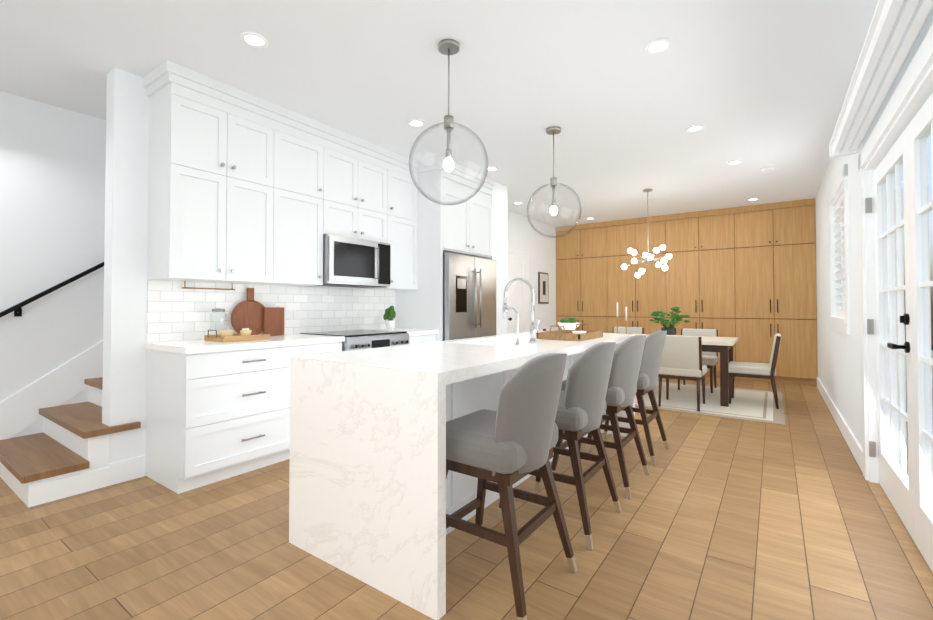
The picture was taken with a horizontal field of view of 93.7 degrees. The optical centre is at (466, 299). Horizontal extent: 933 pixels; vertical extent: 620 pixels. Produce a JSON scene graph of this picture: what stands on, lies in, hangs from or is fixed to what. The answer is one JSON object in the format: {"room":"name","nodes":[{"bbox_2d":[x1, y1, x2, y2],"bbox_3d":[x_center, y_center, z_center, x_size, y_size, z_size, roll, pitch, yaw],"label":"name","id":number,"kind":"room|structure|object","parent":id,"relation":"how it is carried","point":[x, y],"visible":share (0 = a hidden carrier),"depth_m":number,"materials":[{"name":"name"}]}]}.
{"room":"kitchen","nodes":[
{"label":"kitchen","id":0,"kind":"room"},
{"bbox_2d":[0,91,105,437],"bbox_3d":[-1.968,-0.119,5.400,0.150,2.750,10.950,-1,-1,35],"label":"wall","id":1,"kind":"structure","parent":0,"point":[52,191],"depth_m":3.42,"materials":[{"name":"paint"}]},
{"bbox_2d":[0,262,103,317],"bbox_3d":[-2.807,-0.576,3.999,0.096,1.627,2.296,-1,-1,35],"label":"handrail","id":2,"kind":"object","parent":1,"relation":"attached to","point":[17,309],"visible":0.31,"depth_m":3.33,"materials":[{"name":"black metal"}]},
{"bbox_2d":[102,67,555,462],"bbox_3d":[-0.164,-0.108,6.088,0.150,2.750,7.750,-1,-1,35],"label":"wall","id":3,"kind":"structure","parent":0,"point":[126,252],"depth_m":2.96,"materials":[{"name":"paint"}]},
{"bbox_2d":[147,60,282,287],"bbox_3d":[-1.849,-0.829,3.266,0.350,1.398,0.777,-1,-1,35],"label":"upper cabinet","id":4,"kind":"object","parent":3,"relation":"attached to","point":[248,192],"depth_m":3.07,"materials":[{"name":"white wood"}]},
{"bbox_2d":[147,280,394,341],"bbox_3d":[-1.513,0.100,4.019,0.016,0.433,2.420,-1,-1,35],"label":"backsplash","id":5,"kind":"structure","parent":3,"relation":"attached to","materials":[{"name":"tile"}]},
{"bbox_2d":[263,108,326,287],"bbox_3d":[-1.541,-0.822,3.704,0.350,1.398,0.522,-1,-1,35],"label":"upper cabinet","id":6,"kind":"object","parent":3,"relation":"attached to","point":[304,138],"depth_m":3.67,"materials":[{"name":"white wood"}]},
{"bbox_2d":[323,224,382,287],"bbox_3d":[-1.178,-0.377,4.124,0.451,0.492,0.580,-1,-1,35],"label":"upper cabinet","id":7,"kind":"object","parent":3,"relation":"attached to","point":[352,257],"depth_m":4.01,"materials":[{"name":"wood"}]},
{"bbox_2d":[315,234,389,287],"bbox_3d":[-1.128,-0.343,4.196,0.451,0.438,0.756,-1,-1,35],"label":"microwave","id":8,"kind":"object","parent":7,"relation":"in","point":[346,260],"depth_m":4.03,"materials":[{"name":"silver metal"}]},
{"bbox_2d":[327,125,394,291],"bbox_3d":[-1.169,-0.813,4.233,0.350,1.398,0.884,-1,-1,35],"label":"upper cabinet","id":9,"kind":"object","parent":3,"relation":"attached to","point":[360,173],"depth_m":4.15,"materials":[{"name":"white wood"}]},
{"bbox_2d":[383,232,394,287],"bbox_3d":[-0.971,-0.372,4.419,0.451,0.492,0.211,-1,-1,35],"label":"upper cabinet","id":10,"kind":"object","parent":3,"relation":"attached to","point":[388,241],"depth_m":4.41,"materials":[{"name":"white wood"}]},
{"bbox_2d":[387,152,418,291],"bbox_3d":[-0.814,-0.805,4.738,0.350,1.398,0.465,-1,-1,35],"label":"upper cabinet","id":11,"kind":"object","parent":3,"relation":"attached to","point":[406,193],"depth_m":4.69,"materials":[{"name":"white wood"}]},
{"bbox_2d":[419,156,494,255],"bbox_3d":[-0.250,-1.008,5.265,0.670,0.973,1.036,-1,-1,35],"label":"upper cabinet","id":12,"kind":"object","parent":3,"relation":"attached to","point":[466,226],"depth_m":4.86,"materials":[{"name":"white wood"}]},
{"bbox_2d":[508,247,528,333],"bbox_3d":[0.866,0.223,7.332,0.096,2.130,0.920,-1,-1,35],"label":"door","id":13,"kind":"structure","parent":3,"relation":"attached to","point":[518,291],"depth_m":7.43,"materials":[{"name":"paint"}]},
{"bbox_2d":[538,272,548,303],"bbox_3d":[1.449,-0.207,8.226,0.028,0.580,0.400,-1,-1,35],"label":"picture frame","id":14,"kind":"object","parent":3,"relation":"attached to","point":[543,293],"visible":1,"depth_m":8.19,"materials":[{"name":"brown wood"}]},
{"bbox_2d":[0,0,878,226],"bbox_3d":[0.200,-1.570,3.900,5.450,0.100,11.250,-1,-1,35],"label":"ceiling","id":15,"kind":"structure","parent":0,"point":[755,86],"depth_m":3.00,"materials":[{"name":"paint"}]},
{"bbox_2d":[240,32,268,48],"bbox_3d":[-1.260,-1.535,2.597,0.154,0.011,0.154,0,-1,26],"label":"recessed light","id":16,"kind":"object","parent":15,"relation":"in","point":[259,41],"depth_m":2.59,"materials":[{"name":"paint"}]},
{"bbox_2d":[407,119,424,127],"bbox_3d":[-0.432,-1.515,3.775,0.154,0.011,0.154,0,-1,26],"label":"recessed light","id":17,"kind":"object","parent":15,"relation":"in","point":[417,123],"depth_m":3.77,"materials":[{"name":"paint"}]},
{"bbox_2d":[409,39,487,204],"bbox_3d":[-0.108,-1.055,2.646,0.480,0.969,0.480,-1,-1,35],"label":"pendant light","id":18,"kind":"object","parent":15,"relation":"hanging from","point":[448,47],"visible":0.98,"depth_m":2.63,"materials":[{"name":"clear glass"}]},
{"bbox_2d":[485,166,497,170],"bbox_3d":[0.290,-1.494,5.027,0.154,0.011,0.154,0,-1,26],"label":"recessed light","id":19,"kind":"object","parent":15,"relation":"in","point":[492,168],"depth_m":5.01,"materials":[{"name":"paint"}]},
{"bbox_2d":[527,126,581,237],"bbox_3d":[0.778,-1.034,3.906,0.480,0.969,0.480,-1,-1,35],"label":"pendant light","id":20,"kind":"object","parent":15,"relation":"hanging from","point":[553,131],"visible":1,"depth_m":3.89,"materials":[{"name":"clear glass"}]},
{"bbox_2d":[622,189,671,277],"bbox_3d":[2.422,-0.893,5.926,0.601,1.182,0.617,-1,-1,35],"label":"chandelier","id":21,"kind":"object","parent":15,"relation":"hanging from","point":[649,259],"visible":1,"depth_m":5.92,"materials":[{"name":"white glass"}]},
{"bbox_2d":[645,38,672,54],"bbox_3d":[1.169,-1.534,2.661,0.154,0.011,0.154,0,-1,-10],"label":"recessed light","id":22,"kind":"object","parent":15,"relation":"in","point":[658,46],"depth_m":2.66,"materials":[{"name":"paint"}]},
{"bbox_2d":[685,125,704,132],"bbox_3d":[2.032,-1.513,3.888,0.154,0.011,0.154,0,-1,-10],"label":"recessed light","id":23,"kind":"object","parent":15,"relation":"in","point":[695,128],"depth_m":3.89,"materials":[{"name":"paint"}]},
{"bbox_2d":[727,160,742,164],"bbox_3d":[2.948,-1.498,4.808,0.154,0.011,0.154,0,-1,26],"label":"recessed light","id":24,"kind":"object","parent":15,"relation":"in","point":[735,162],"depth_m":4.80,"materials":[{"name":"paint"}]},
{"bbox_2d":[761,166,775,172],"bbox_3d":[3.452,-1.483,5.003,0.138,0.034,0.138,0,-1,26],"label":"recessed light","id":25,"kind":"object","parent":15,"relation":"in","point":[767,169],"depth_m":4.97,"materials":[{"name":"paint"}]},
{"bbox_2d":[0,377,932,619],"bbox_3d":[0.200,1.280,3.852,5.450,0.100,11.250,-1,-1,35],"label":"floor","id":26,"kind":"structure","parent":0,"point":[796,517],"depth_m":2.10,"materials":[{"name":"brown wood"}]},
{"bbox_2d":[0,341,141,507],"bbox_3d":[-2.506,0.368,3.527,1.114,1.713,2.284,-1,-1,35],"label":"stairs","id":27,"kind":"structure","parent":26,"relation":"on","point":[64,453],"depth_m":2.99,"materials":[{"name":"paint"}]},
{"bbox_2d":[145,344,314,493],"bbox_3d":[-1.711,0.781,3.209,0.610,0.875,0.887,-1,-1,35],"label":"base cabinet","id":28,"kind":"object","parent":26,"relation":"on","point":[212,417],"depth_m":2.90,"materials":[{"name":"white wood"}]},
{"bbox_2d":[144,328,438,355],"bbox_3d":[-1.263,0.330,3.830,0.638,0.046,2.435,-1,-1,35],"label":"countertop","id":29,"kind":"structure","parent":28,"relation":"on","point":[225,343],"depth_m":3.13,"materials":[{"name":"white stone"}]},
{"bbox_2d":[295,328,414,351],"bbox_3d":[-1.041,0.782,4.116,0.663,0.905,0.884,-1,-1,35],"label":"stove","id":30,"kind":"object","parent":26,"relation":"on","point":[377,339],"depth_m":3.89,"materials":[{"name":"metal"}]},
{"bbox_2d":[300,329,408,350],"bbox_3d":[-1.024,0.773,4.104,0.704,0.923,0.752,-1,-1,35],"label":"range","id":31,"kind":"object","parent":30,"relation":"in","point":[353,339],"depth_m":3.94,"materials":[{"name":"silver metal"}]},
{"bbox_2d":[415,336,434,343],"bbox_3d":[-0.709,0.805,4.634,0.610,0.875,0.470,-1,-1,35],"label":"base cabinet","id":32,"kind":"object","parent":26,"relation":"on","point":[418,339],"depth_m":4.51,"materials":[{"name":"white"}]},
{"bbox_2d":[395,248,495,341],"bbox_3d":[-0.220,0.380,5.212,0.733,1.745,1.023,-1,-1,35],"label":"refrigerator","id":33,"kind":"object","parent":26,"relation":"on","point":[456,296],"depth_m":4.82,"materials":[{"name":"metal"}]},
{"bbox_2d":[289,334,634,619],"bbox_3d":[0.317,0.783,3.044,0.940,0.865,2.810,-1,-1,35],"label":"kitchen island","id":34,"kind":"object","parent":26,"relation":"on","point":[376,495],"depth_m":1.88,"materials":[{"name":"stone"}]},
{"bbox_2d":[497,338,596,353],"bbox_3d":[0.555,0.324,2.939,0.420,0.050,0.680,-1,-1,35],"label":"island countertop","id":35,"kind":"structure","parent":34,"relation":"on","point":[539,345],"depth_m":2.77,"materials":[{"name":"white stone"}]},
{"bbox_2d":[503,278,539,344],"bbox_3d":[0.322,0.074,3.000,0.270,0.451,0.308,-1,-1,35],"label":"faucet","id":36,"kind":"object","parent":35,"relation":"on","point":[533,328],"depth_m":3.00,"materials":[{"name":"silver metal"}]},
{"bbox_2d":[446,353,576,619],"bbox_3d":[0.145,0.711,1.876,0.566,0.979,0.493,-1,-1,35],"label":"stool","id":37,"kind":"object","parent":26,"relation":"on","point":[509,442],"visible":0.88,"depth_m":1.68,"materials":[{"name":"fabric"}]},
{"bbox_2d":[497,342,621,549],"bbox_3d":[0.536,0.720,2.433,0.566,0.979,0.493,-1,-1,35],"label":"stool","id":38,"kind":"object","parent":26,"relation":"on","point":[581,410],"visible":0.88,"depth_m":2.21,"materials":[{"name":"fabric"}]},
{"bbox_2d":[555,222,606,332],"bbox_3d":[2.372,-0.063,8.674,1.016,2.748,0.595,-1,-1,35],"label":"tall cabinet","id":39,"kind":"object","parent":26,"relation":"on","point":[581,254],"depth_m":8.40,"materials":[{"name":"brown wood"}]},
{"bbox_2d":[551,335,649,498],"bbox_3d":[0.927,0.730,2.989,0.566,0.979,0.493,-1,-1,35],"label":"stool","id":40,"kind":"object","parent":26,"relation":"on","point":[624,375],"visible":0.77,"depth_m":2.77,"materials":[{"name":"fabric"}]},
{"bbox_2d":[585,331,668,465],"bbox_3d":[1.319,0.739,3.545,0.566,0.979,0.493,-1,-1,35],"label":"stool","id":41,"kind":"object","parent":26,"relation":"on","point":[651,362],"visible":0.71,"depth_m":3.33,"materials":[{"name":"fabric"}]},
{"bbox_2d":[607,215,666,333],"bbox_3d":[3.203,-0.072,8.089,1.016,2.748,0.595,-1,-1,35],"label":"tall cabinet","id":42,"kind":"object","parent":26,"relation":"on","point":[643,295],"depth_m":7.85,"materials":[{"name":"brown wood"}]},
{"bbox_2d":[543,302,785,425],"bbox_3d":[2.477,0.655,5.971,2.990,1.221,2.020,-1,-1,35],"label":"dining set","id":43,"kind":"object","parent":26,"relation":"on","point":[690,354],"depth_m":5.07,"materials":[{"name":"beige fabric"}]},
{"bbox_2d":[667,207,734,377],"bbox_3d":[4.034,-0.082,7.505,1.016,2.748,0.595,-1,-1,35],"label":"tall cabinet","id":44,"kind":"object","parent":26,"relation":"on","point":[701,244],"depth_m":7.23,"materials":[{"name":"brown wood"}]},
{"bbox_2d":[735,198,817,385],"bbox_3d":[4.865,-0.092,6.920,1.016,2.748,0.595,-1,-1,35],"label":"tall cabinet","id":45,"kind":"object","parent":26,"relation":"on","point":[746,275],"depth_m":6.64,"materials":[{"name":"brown wood"}]},
{"bbox_2d":[486,182,509,334],"bbox_3d":[0.160,-0.112,5.835,0.670,2.750,0.390,-1,-1,35],"label":"wall","id":46,"kind":"structure","parent":0,"point":[499,198],"depth_m":5.66,"materials":[{"name":"paint"}]},
{"bbox_2d":[815,9,932,448],"bbox_3d":[2.367,-0.171,2.352,0.150,2.750,10.950,-1,-1,35],"label":"wall","id":47,"kind":"structure","parent":0,"point":[839,365],"depth_m":3.84,"materials":[{"name":"paint"}]},
{"bbox_2d":[828,164,849,334],"bbox_3d":[3.592,-0.403,4.123,0.180,1.415,1.340,-1,-1,35],"label":"window","id":48,"kind":"structure","parent":47,"relation":"attached to","point":[839,283],"depth_m":4.21,"materials":[{"name":"paint"}]},
{"bbox_2d":[816,377,862,472],"bbox_3d":[3.927,1.174,4.692,0.016,0.140,4.090,-1,-1,35],"label":"baseboard","id":49,"kind":"structure","parent":47,"relation":"attached to","point":[857,451],"depth_m":3.89,"materials":[{"name":"paint"}]},
{"bbox_2d":[829,0,932,571],"bbox_3d":[2.078,0.037,2.090,0.325,2.325,2.315,-1,-1,35],"label":"door frame","id":50,"kind":"structure","parent":47,"relation":"attached to","point":[902,132],"depth_m":2.25,"materials":[{"name":"paint"}]},
{"label":"outside","id":51,"kind":"structure","parent":0,"visible":0},
{"bbox_2d":[905,350,932,474],"bbox_3d":[18.746,0.285,-9.179,39.800,1.950,30.950,-1,-1,35],"label":"ground","id":52,"kind":"structure","parent":51,"point":[906,399],"depth_m":6.68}
]}

